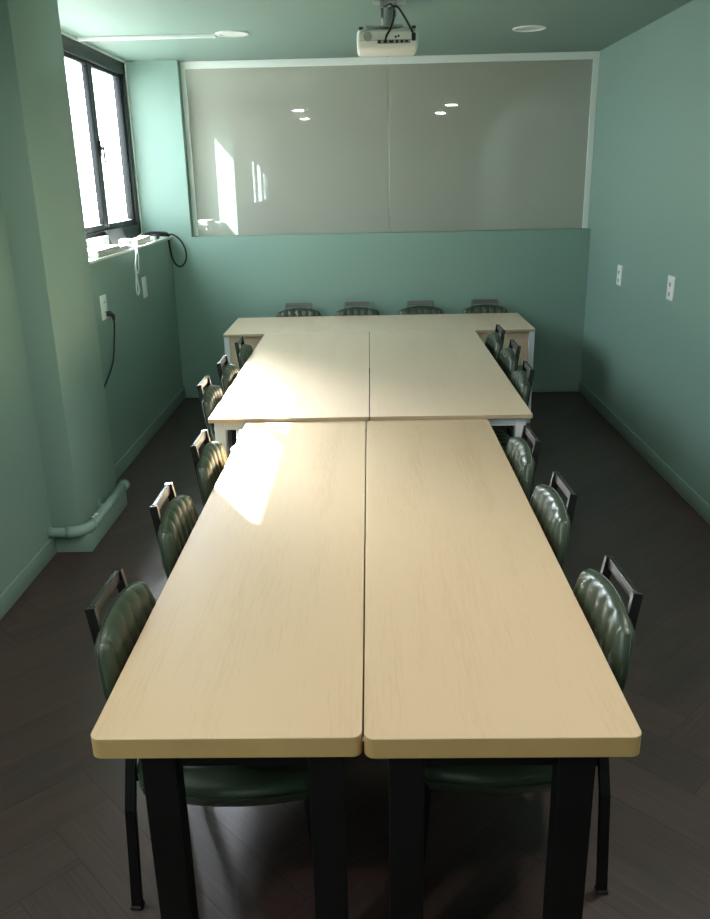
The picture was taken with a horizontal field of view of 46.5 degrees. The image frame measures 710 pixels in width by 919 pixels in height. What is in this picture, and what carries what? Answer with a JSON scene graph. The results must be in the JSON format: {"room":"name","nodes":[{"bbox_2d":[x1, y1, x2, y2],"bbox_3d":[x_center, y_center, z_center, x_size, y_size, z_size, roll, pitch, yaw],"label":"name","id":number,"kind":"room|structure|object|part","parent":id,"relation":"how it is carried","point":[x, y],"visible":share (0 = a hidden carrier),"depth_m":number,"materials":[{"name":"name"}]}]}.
{"room":"meeting room","nodes":[
{"label":"meeting room","id":0,"kind":"room"},
{"bbox_2d":[0,0,116,527],"bbox_3d":[-1.698,-0.942,4.350,0.404,2.824,0.664,-1,19,1],"label":"pillar","id":1,"kind":"structure","parent":0,"point":[40,185],"depth_m":4.17,"materials":[{"name":"green paint"}]},
{"bbox_2d":[55,491,126,551],"bbox_3d":[-1.520,0.345,4.787,0.206,0.100,0.688,-1,19,1],"label":"baseboard","id":2,"kind":"structure","parent":1,"relation":"attached to","point":[87,543],"depth_m":4.49,"materials":[{"name":"green paint"}]},
{"bbox_2d":[0,187,182,594],"bbox_3d":[-1.852,-0.356,2.645,0.343,2.824,9.576,-1,19,1],"label":"wall","id":3,"kind":"structure","parent":0,"point":[146,375],"depth_m":5.40,"materials":[{"name":"green paint"}]},
{"bbox_2d":[48,479,129,537],"bbox_3d":[-1.443,0.263,4.729,0.209,0.092,0.811,4,19,14],"label":"pipe","id":4,"kind":"object","parent":3,"relation":"attached to","point":[123,485],"visible":1,"depth_m":4.49,"materials":[{"name":"green paint"}]},
{"bbox_2d":[0,387,185,619],"bbox_3d":[-1.646,0.930,3.081,0.012,0.100,9.576,-1,19,1],"label":"baseboard","id":5,"kind":"structure","parent":3,"relation":"attached to","point":[11,594],"depth_m":4.38,"materials":[{"name":"green paint"}]},
{"bbox_2d":[61,31,142,244],"bbox_3d":[-1.916,-2.196,5.806,0.108,1.382,2.406,-1,19,1],"label":"window","id":6,"kind":"structure","parent":3,"relation":"in","point":[90,57],"depth_m":6.28,"materials":[{"name":"black metal"}]},
{"bbox_3d":[-1.927,-2.064,5.415,0.040,1.165,1.441,-1,19,1],"label":"sash","id":7,"kind":"part","parent":6,"relation":"part of","materials":[{"name":"black metal"}]},
{"bbox_3d":[-1.875,-2.283,6.130,0.038,0.160,0.030,-1,19,1],"label":"handle","id":8,"kind":"part","parent":6,"relation":"part of","materials":[{"name":"black plastic"}]},
{"bbox_3d":[-1.909,-2.429,6.481,0.040,1.165,0.811,-1,19,1],"label":"sash","id":9,"kind":"part","parent":6,"relation":"part of","materials":[{"name":"black metal"}]},
{"bbox_2d":[99,294,107,319],"bbox_3d":[-1.623,-0.986,5.347,0.013,0.155,0.110,-1,19,1],"label":"wall outlet","id":10,"kind":"object","parent":3,"relation":"attached to","point":[103,303],"visible":1,"depth_m":5.32,"materials":[{"name":"white plastic"}]},
{"bbox_2d":[104,311,114,387],"bbox_3d":[-1.602,-0.648,5.251,0.051,0.522,0.518,0,19,4],"label":"lead","id":11,"kind":"object","parent":10,"relation":"attached to","point":[108,313],"visible":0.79,"depth_m":5.42,"materials":[{"name":"black plastic"}]},
{"bbox_2d":[89,237,171,264],"bbox_3d":[-1.739,-1.534,6.029,0.266,0.020,2.406,-1,19,1],"label":"windowsill","id":12,"kind":"structure","parent":3,"relation":"attached to","point":[161,239],"depth_m":5.89,"materials":[{"name":"grey"}]},
{"bbox_2d":[86,236,108,247],"bbox_3d":[-1.836,-1.471,5.690,0.060,0.085,0.760,-1,19,1],"label":"box","id":13,"kind":"object","parent":12,"relation":"on","point":[101,240],"visible":0.28,"depth_m":5.81,"materials":[{"name":"white cardboard"}]},
{"bbox_2d":[88,245,120,257],"bbox_3d":[-1.702,-1.385,5.494,0.144,0.044,0.507,-1,19,1],"label":"paper stack","id":14,"kind":"object","parent":12,"relation":"on","point":[98,251],"visible":0.79,"depth_m":5.44,"materials":[{"name":"white paper"}]},
{"bbox_2d":[105,227,126,244],"bbox_3d":[-1.826,-1.708,6.336,0.054,0.118,0.520,-2,19,-3],"label":"panel","id":15,"kind":"object","parent":12,"relation":"on","point":[116,234],"visible":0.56,"depth_m":6.28,"materials":[{"name":"grey"}]},
{"bbox_2d":[120,245,129,250],"bbox_3d":[-1.694,-1.497,5.842,0.145,0.029,0.199,0,19,4],"label":"paper stack","id":16,"kind":"object","parent":12,"relation":"on","point":[123,247],"visible":0.38,"depth_m":5.84,"materials":[{"name":"white paper"}]},
{"bbox_2d":[118,239,139,294],"bbox_3d":[-1.641,-1.410,6.037,0.140,0.380,0.443,-5,19,-10],"label":"power adapter","id":17,"kind":"object","parent":12,"relation":"on","point":[121,241],"visible":0.98,"depth_m":5.99,"materials":[{"name":"white plastic"}]},
{"bbox_3d":[-1.591,-1.385,5.997,0.064,0.356,0.334,-6,19,-15],"label":"looped cord","id":18,"kind":"part","parent":17,"relation":"part of","materials":[{"name":"white plastic"}]},
{"bbox_2d":[132,235,150,244],"bbox_3d":[-1.675,-1.712,6.440,0.068,0.049,0.480,-2,19,-2],"label":"power strip","id":19,"kind":"object","parent":12,"relation":"on","point":[139,240],"visible":0.97,"depth_m":6.37,"materials":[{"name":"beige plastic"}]},
{"bbox_2d":[135,231,186,266],"bbox_3d":[-1.649,-1.763,6.973,0.131,0.320,0.523,11,22,31],"label":"cable","id":20,"kind":"object","parent":12,"relation":"on","point":[157,234],"visible":0.86,"depth_m":7.06,"materials":[{"name":"black plastic"}]},
{"bbox_2d":[141,276,147,297],"bbox_3d":[-1.608,-1.318,6.318,0.012,0.155,0.105,-1,19,1],"label":"blank wall plate","id":21,"kind":"object","parent":3,"relation":"attached to","point":[144,283],"visible":1,"depth_m":6.29,"materials":[{"name":"white plastic"}]},
{"bbox_3d":[-1.603,-1.318,6.318,0.002,0.112,0.063,-1,19,1],"label":"panel","id":22,"kind":"part","parent":21,"relation":"part of","materials":[{"name":"white plastic"}]},
{"bbox_2d":[0,391,709,918],"bbox_3d":[0.164,1.008,3.077,3.729,0.120,9.676,-1,19,1],"label":"floor","id":23,"kind":"structure","parent":0,"point":[64,851],"depth_m":2.73,"materials":[{"name":"brown wood"}]},
{"bbox_2d":[149,482,197,579],"bbox_3d":[-0.375,0.523,3.012,0.610,0.862,0.508,-1,19,1],"label":"chair","id":24,"kind":"object","parent":23,"relation":"on","point":[179,518],"visible":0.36,"depth_m":2.83,"materials":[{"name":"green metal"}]},
{"bbox_3d":[-0.616,0.307,2.943,0.094,0.312,0.434,-1,19,1],"label":"backrest","id":25,"kind":"part","parent":24,"relation":"part of","materials":[{"name":"green leather"}]},
{"bbox_2d":[85,568,312,910],"bbox_3d":[-0.374,0.750,2.347,0.610,0.862,0.508,0,19,3],"label":"chair","id":26,"kind":"object","parent":23,"relation":"on","point":[114,640],"visible":0.33,"depth_m":2.15,"materials":[{"name":"green leather"}]},
{"bbox_3d":[-0.615,0.532,2.284,0.094,0.312,0.434,0,19,3],"label":"backrest","id":27,"kind":"part","parent":26,"relation":"part of","materials":[{"name":"green leather"}]},
{"bbox_3d":[-0.601,0.996,2.249,0.028,0.459,0.118,0,19,3],"label":"leg","id":28,"kind":"part","parent":26,"relation":"part of","materials":[{"name":"black metal"}]},
{"bbox_3d":[-0.333,0.787,2.358,0.524,0.124,0.502,0,19,3],"label":"seat","id":29,"kind":"part","parent":26,"relation":"part of","materials":[{"name":"green leather"}]},
{"bbox_3d":[-0.107,1.034,2.229,0.075,0.379,0.032,16,25,40],"label":"leg","id":30,"kind":"part","parent":26,"relation":"part of","materials":[{"name":"black metal"}]},
{"bbox_2d":[190,429,227,505],"bbox_3d":[-0.362,0.311,3.632,0.610,0.862,0.508,-1,19,2],"label":"chair","id":31,"kind":"object","parent":23,"relation":"on","point":[209,465],"visible":0.2,"depth_m":3.44,"materials":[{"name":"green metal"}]},
{"bbox_3d":[-0.603,0.094,3.567,0.094,0.312,0.434,-1,19,2],"label":"backrest","id":32,"kind":"part","parent":31,"relation":"part of","materials":[{"name":"green leather"}]},
{"bbox_2d":[197,375,234,455],"bbox_3d":[-0.530,-0.031,4.644,0.610,0.862,0.508,-1,19,1],"label":"chair","id":33,"kind":"object","parent":23,"relation":"on","point":[209,399],"visible":0.24,"depth_m":4.42,"materials":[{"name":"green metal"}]},
{"bbox_3d":[-0.771,-0.246,4.574,0.094,0.312,0.434,-1,19,1],"label":"backrest","id":34,"kind":"part","parent":33,"relation":"part of","materials":[{"name":"green leather"}]},
{"bbox_2d":[91,421,365,918],"bbox_3d":[-0.258,0.559,3.087,0.600,0.740,2.468,-1,19,1],"label":"conference table","id":35,"kind":"object","parent":23,"relation":"on","point":[250,651],"visible":1,"depth_m":2.13,"materials":[{"name":"brown wood"}]},
{"bbox_3d":[-0.432,0.971,1.971,0.077,0.688,0.060,-1,19,1],"label":"leg","id":36,"kind":"part","parent":35,"relation":"part of","materials":[{"name":"black metal"}]},
{"bbox_3d":[-0.232,0.277,2.990,0.403,0.040,2.418,-1,19,1],"label":"under frame","id":37,"kind":"part","parent":35,"relation":"part of","materials":[{"name":"black metal"}]},
{"bbox_3d":[-0.059,0.966,1.963,0.077,0.688,0.060,-1,19,1],"label":"leg","id":38,"kind":"part","parent":35,"relation":"part of","materials":[{"name":"black metal"}]},
{"bbox_2d":[217,355,241,446],"bbox_3d":[-0.511,-0.209,5.164,0.610,0.862,0.508,-1,19,1],"label":"chair","id":39,"kind":"object","parent":23,"relation":"on","point":[227,375],"visible":0.23,"depth_m":4.99,"materials":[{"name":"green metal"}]},
{"bbox_3d":[-0.752,-0.424,5.094,0.094,0.312,0.434,-1,19,1],"label":"backrest","id":40,"kind":"part","parent":39,"relation":"part of","materials":[{"name":"green leather"}]},
{"bbox_3d":[-0.733,0.040,5.059,0.028,0.459,0.118,-1,19,1],"label":"leg","id":41,"kind":"part","parent":39,"relation":"part of","materials":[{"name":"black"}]},
{"bbox_2d":[234,336,252,369],"bbox_3d":[-0.494,-0.418,5.774,0.610,0.862,0.508,-1,19,1],"label":"chair","id":42,"kind":"object","parent":23,"relation":"on","point":[243,353],"visible":0.19,"depth_m":5.56,"materials":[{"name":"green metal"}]},
{"bbox_3d":[-0.735,-0.633,5.704,0.094,0.312,0.434,-1,19,1],"label":"backrest","id":43,"kind":"part","parent":42,"relation":"part of","materials":[{"name":"green leather"}]},
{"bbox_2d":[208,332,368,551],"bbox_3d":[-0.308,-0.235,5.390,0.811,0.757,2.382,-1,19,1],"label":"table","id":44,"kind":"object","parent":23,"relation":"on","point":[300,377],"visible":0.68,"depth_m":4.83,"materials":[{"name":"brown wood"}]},
{"bbox_3d":[-0.678,0.148,4.324,0.055,0.735,0.055,-1,19,1],"label":"leg","id":45,"kind":"part","parent":44,"relation":"part of","materials":[{"name":"white metal"}]},
{"bbox_3d":[-0.315,-0.551,5.282,0.745,0.045,2.316,-1,19,1],"label":"apron frame","id":46,"kind":"part","parent":44,"relation":"part of","materials":[{"name":"white metal"}]},
{"bbox_3d":[0.027,0.138,4.309,0.055,0.735,0.055,-1,19,1],"label":"leg","id":47,"kind":"part","parent":44,"relation":"part of","materials":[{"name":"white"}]},
{"bbox_2d":[276,303,320,316],"bbox_3d":[-0.490,-0.871,7.102,0.508,0.862,0.610,-1,19,1],"label":"chair","id":48,"kind":"object","parent":23,"relation":"on","point":[294,312],"visible":0.12,"depth_m":7.21,"materials":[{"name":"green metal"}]},
{"bbox_3d":[-0.491,-1.167,7.251,0.434,0.312,0.094,-1,19,1],"label":"backrest","id":49,"kind":"part","parent":48,"relation":"part of","materials":[{"name":"green leather"}]},
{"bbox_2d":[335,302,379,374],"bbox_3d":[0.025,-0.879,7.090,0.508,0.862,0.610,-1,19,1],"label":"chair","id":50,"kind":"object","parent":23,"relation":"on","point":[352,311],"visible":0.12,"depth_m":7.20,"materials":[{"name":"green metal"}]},
{"bbox_3d":[0.025,-1.174,7.240,0.434,0.312,0.094,-1,19,1],"label":"backrest","id":51,"kind":"part","parent":50,"relation":"part of","materials":[{"name":"green leather"}]},
{"bbox_2d":[223,313,534,422],"bbox_3d":[0.197,-0.761,6.898,2.420,0.757,0.808,-1,19,1],"label":"table","id":52,"kind":"object","parent":23,"relation":"on","point":[517,328],"visible":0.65,"depth_m":6.62,"materials":[{"name":"brown wood"}]},
{"bbox_3d":[-0.993,-0.611,6.569,0.042,0.735,0.042,-1,19,1],"label":"leg","id":53,"kind":"part","parent":52,"relation":"part of","materials":[{"name":"white metal"}]},
{"bbox_3d":[0.187,-0.855,6.486,2.328,0.270,0.018,-1,19,1],"label":"modesty panel","id":54,"kind":"part","parent":52,"relation":"part of","materials":[{"name":"brown wood"}]},
{"bbox_3d":[1.376,-0.646,6.518,0.042,0.735,0.042,-1,19,1],"label":"leg","id":55,"kind":"part","parent":52,"relation":"part of","materials":[{"name":"white metal"}]},
{"bbox_2d":[398,300,443,314],"bbox_3d":[0.578,-0.887,7.079,0.508,0.862,0.610,-1,19,1],"label":"chair","id":56,"kind":"object","parent":23,"relation":"on","point":[414,310],"visible":0.11,"depth_m":7.19,"materials":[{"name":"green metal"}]},
{"bbox_3d":[0.577,-1.182,7.228,0.434,0.312,0.094,-1,19,1],"label":"backrest","id":57,"kind":"part","parent":56,"relation":"part of","materials":[{"name":"green leather"}]},
{"bbox_2d":[370,330,532,437],"bbox_3d":[0.507,-0.247,5.372,0.812,0.757,2.382,-1,19,1],"label":"table","id":58,"kind":"object","parent":23,"relation":"on","point":[415,375],"visible":0.66,"depth_m":4.81,"materials":[{"name":"brown wood"}]},
{"bbox_3d":[0.501,-0.563,5.265,0.746,0.045,2.316,-1,19,1],"label":"apron frame","id":59,"kind":"part","parent":58,"relation":"part of","materials":[{"name":"white metal"}]},
{"bbox_3d":[0.843,0.126,4.291,0.055,0.735,0.055,-1,19,1],"label":"leg","id":60,"kind":"part","parent":58,"relation":"part of","materials":[{"name":"white metal"}]},
{"bbox_2d":[462,299,518,368],"bbox_3d":[1.139,-0.895,7.066,0.508,0.862,0.610,-1,19,1],"label":"chair","id":61,"kind":"object","parent":23,"relation":"on","point":[486,308],"visible":0.17,"depth_m":7.17,"materials":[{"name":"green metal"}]},
{"bbox_3d":[1.138,-1.190,7.215,0.434,0.312,0.094,-1,19,1],"label":"backrest","id":62,"kind":"part","parent":61,"relation":"part of","materials":[{"name":"green leather"}]},
{"bbox_2d":[485,324,505,361],"bbox_3d":[0.757,-0.530,6.021,0.610,0.862,0.508,-1,19,-1],"label":"chair","id":63,"kind":"object","parent":23,"relation":"on","point":[494,342],"visible":0.22,"depth_m":5.81,"materials":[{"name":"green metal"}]},
{"bbox_3d":[0.988,-0.754,5.949,0.094,0.312,0.434,-1,19,-1],"label":"backrest","id":64,"kind":"part","parent":63,"relation":"part of","materials":[{"name":"green leather"}]},
{"bbox_2d":[364,419,641,918],"bbox_3d":[0.348,0.551,3.071,0.604,0.740,2.474,-1,19,1],"label":"conference table","id":65,"kind":"object","parent":23,"relation":"on","point":[480,649],"visible":1,"depth_m":2.11,"materials":[{"name":"brown wood"}]},
{"bbox_3d":[0.121,0.965,1.954,0.079,0.688,0.060,-1,19,1],"label":"leg","id":66,"kind":"part","parent":65,"relation":"part of","materials":[{"name":"black metal"}]},
{"bbox_3d":[0.321,0.270,2.975,0.405,0.040,2.424,-1,19,1],"label":"under frame","id":67,"kind":"part","parent":65,"relation":"part of","materials":[{"name":"black metal"}]},
{"bbox_3d":[0.497,0.960,1.945,0.081,0.688,0.060,-1,19,1],"label":"leg","id":68,"kind":"part","parent":65,"relation":"part of","materials":[{"name":"black metal"}]},
{"bbox_2d":[491,339,520,432],"bbox_3d":[0.752,-0.339,5.463,0.610,0.862,0.508,-1,19,-1],"label":"chair","id":69,"kind":"object","parent":23,"relation":"on","point":[508,360],"visible":0.28,"depth_m":5.28,"materials":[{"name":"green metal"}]},
{"bbox_3d":[0.984,-0.564,5.391,0.094,0.312,0.434,-1,19,-1],"label":"backrest","id":70,"kind":"part","parent":69,"relation":"part of","materials":[{"name":"green leather"}]},
{"bbox_2d":[492,361,534,452],"bbox_3d":[0.707,-0.128,4.849,0.610,0.862,0.508,-1,19,1],"label":"chair","id":71,"kind":"object","parent":23,"relation":"on","point":[519,379],"visible":0.3,"depth_m":4.69,"materials":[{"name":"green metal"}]},
{"bbox_3d":[0.668,-0.090,4.862,0.524,0.124,0.502,-1,19,1],"label":"seat","id":72,"kind":"part","parent":71,"relation":"part of","materials":[{"name":"green leather"}]},
{"bbox_3d":[0.937,-0.004,5.080,0.028,0.459,0.118,-1,19,1],"label":"leg","id":73,"kind":"part","parent":71,"relation":"part of","materials":[{"name":"black metal"}]},
{"bbox_3d":[0.939,-0.350,4.769,0.094,0.312,0.434,-1,19,1],"label":"backrest","id":74,"kind":"part","parent":71,"relation":"part of","materials":[{"name":"green leather"}]},
{"bbox_2d":[505,425,540,502],"bbox_3d":[0.461,0.302,3.605,0.610,0.862,0.508,-1,19,0],"label":"chair","id":75,"kind":"object","parent":23,"relation":"on","point":[523,461],"visible":0.22,"depth_m":3.40,"materials":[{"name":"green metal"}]},
{"bbox_3d":[0.693,0.078,3.531,0.094,0.312,0.434,-1,19,0],"label":"backrest","id":76,"kind":"part","parent":75,"relation":"part of","materials":[{"name":"green leather"}]},
{"bbox_2d":[424,555,642,894],"bbox_3d":[0.444,0.724,2.370,0.610,0.862,0.508,-2,19,-1],"label":"chair","id":77,"kind":"object","parent":23,"relation":"on","point":[612,624],"visible":0.29,"depth_m":2.17,"materials":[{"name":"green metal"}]},
{"bbox_3d":[0.184,1.017,2.259,0.075,0.379,0.032,-17,25,-39],"label":"leg","id":78,"kind":"part","parent":77,"relation":"part of","materials":[{"name":"black metal"}]},
{"bbox_3d":[0.405,0.763,2.382,0.524,0.124,0.502,-2,19,-1],"label":"seat","id":79,"kind":"part","parent":77,"relation":"part of","materials":[{"name":"green leather"}]},
{"bbox_3d":[0.677,0.963,2.266,0.028,0.459,0.118,-2,19,-1],"label":"leg","id":80,"kind":"part","parent":77,"relation":"part of","materials":[{"name":"black metal"}]},
{"bbox_3d":[0.676,0.498,2.301,0.094,0.312,0.434,-2,19,-1],"label":"backrest","id":81,"kind":"part","parent":77,"relation":"part of","materials":[{"name":"green leather"}]},
{"bbox_2d":[529,471,577,568],"bbox_3d":[0.456,0.496,3.037,0.610,0.862,0.508,-2,19,-1],"label":"chair","id":82,"kind":"object","parent":23,"relation":"on","point":[555,519],"visible":0.25,"depth_m":2.85,"materials":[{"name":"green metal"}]},
{"bbox_2d":[124,60,590,388],"bbox_3d":[0.040,-1.967,7.239,3.972,2.824,0.220,-1,19,1],"label":"wall","id":83,"kind":"structure","parent":0,"point":[538,275],"depth_m":7.22,"materials":[{"name":"green paint"}]},
{"bbox_2d":[185,383,578,397],"bbox_3d":[0.238,-0.634,7.569,3.605,0.080,0.012,-1,19,1],"label":"baseboard","id":84,"kind":"structure","parent":83,"relation":"attached to","point":[537,387],"depth_m":7.53,"materials":[{"name":"green paint"}]},
{"bbox_2d":[180,51,599,235],"bbox_3d":[0.290,-2.645,6.994,3.440,1.390,0.019,-1,19,1],"label":"whiteboard","id":85,"kind":"object","parent":83,"relation":"attached to","point":[477,141],"visible":0.99,"depth_m":6.98,"materials":[{"name":"grey"}]},
{"bbox_3d":[-0.552,-2.607,7.026,1.672,1.333,0.011,-1,19,1],"label":"board panel","id":86,"kind":"part","parent":85,"relation":"part of","materials":[{"name":"grey"}]},
{"bbox_3d":[1.124,-2.632,6.989,1.674,1.333,0.011,-1,19,1],"label":"board panel","id":87,"kind":"part","parent":85,"relation":"part of","materials":[{"name":"grey"}]},
{"bbox_2d":[57,0,692,61],"bbox_3d":[-0.042,-1.822,2.219,4.222,0.150,9.976,-1,19,1],"label":"ceiling","id":88,"kind":"structure","parent":0,"point":[277,29],"depth_m":5.31,"materials":[{"name":"green paint"}]},
{"bbox_2d":[77,34,215,40],"bbox_3d":[-1.407,-2.843,5.567,0.937,0.024,0.036,-1,19,1],"label":"cable conduit","id":89,"kind":"object","parent":88,"relation":"attached to","point":[187,36],"visible":1,"depth_m":5.56,"materials":[{"name":"white plastic"}]},
{"bbox_2d":[215,30,248,36],"bbox_3d":[-0.826,-2.855,5.538,0.224,0.008,0.224,-1,19,1],"label":"recessed light","id":90,"kind":"object","parent":88,"relation":"in","point":[229,33],"visible":1,"depth_m":5.53,"materials":[{"name":"white plastic"}]},
{"bbox_2d":[357,0,417,56],"bbox_3d":[0.178,-2.418,4.609,0.336,0.275,0.299,-1,19,1],"label":"projector","id":91,"kind":"object","parent":88,"relation":"hanging from","point":[387,39],"visible":1,"depth_m":4.53,"materials":[{"name":"white plastic"}]},
{"bbox_2d":[363,32,371,40],"bbox_3d":[0.070,-2.312,4.513,0.048,0.048,0.006,-1,19,1],"label":"grille","id":92,"kind":"object","parent":91,"relation":"attached to","point":[367,36],"depth_m":4.51,"materials":[{"name":"grey plastic"}]},
{"bbox_3d":[0.161,-2.397,4.600,0.205,0.030,0.120,-1,19,1],"label":"adapter plate","id":93,"kind":"part","parent":91,"relation":"part of","materials":[{"name":"grey metal"}]},
{"bbox_3d":[0.191,-2.538,4.567,0.180,0.021,0.120,-1,19,1],"label":"ceiling plate","id":94,"kind":"part","parent":91,"relation":"part of","materials":[{"name":"grey metal"}]},
{"bbox_3d":[0.213,-2.288,4.519,0.180,0.020,0.004,-1,19,1],"label":"socket panel","id":95,"kind":"part","parent":91,"relation":"part of","materials":[{"name":"grey plastic"}]},
{"bbox_2d":[512,25,545,31],"bbox_3d":[1.180,-2.916,5.589,0.224,0.008,0.224,-1,19,1],"label":"recessed light","id":96,"kind":"object","parent":88,"relation":"in","point":[528,28],"visible":1,"depth_m":5.59,"materials":[{"name":"white plastic"}]},
{"bbox_2d":[580,0,709,504],"bbox_3d":[2.024,-0.445,2.655,0.150,2.824,9.776,-1,19,1],"label":"wall","id":97,"kind":"structure","parent":0,"point":[646,354],"depth_m":5.46,"materials":[{"name":"green paint"}]},
{"bbox_2d":[616,264,622,285],"bbox_3d":[2.007,-1.399,6.269,0.013,0.150,0.115,-1,19,1],"label":"wall outlet","id":98,"kind":"object","parent":97,"relation":"attached to","point":[620,267],"visible":1,"depth_m":6.25,"materials":[{"name":"white plastic"}]},
{"bbox_2d":[579,381,709,524],"bbox_3d":[1.970,0.877,3.002,0.012,0.100,9.576,-1,19,1],"label":"baseboard","id":99,"kind":"structure","parent":97,"relation":"attached to","point":[689,495],"depth_m":5.57,"materials":[{"name":"green paint"}]},
{"bbox_2d":[666,275,675,300],"bbox_3d":[1.988,-1.079,5.203,0.013,0.150,0.115,-1,19,1],"label":"wall outlet","id":100,"kind":"object","parent":97,"relation":"attached to","point":[671,279],"visible":1,"depth_m":5.19,"materials":[{"name":"white plastic"}]}
]}

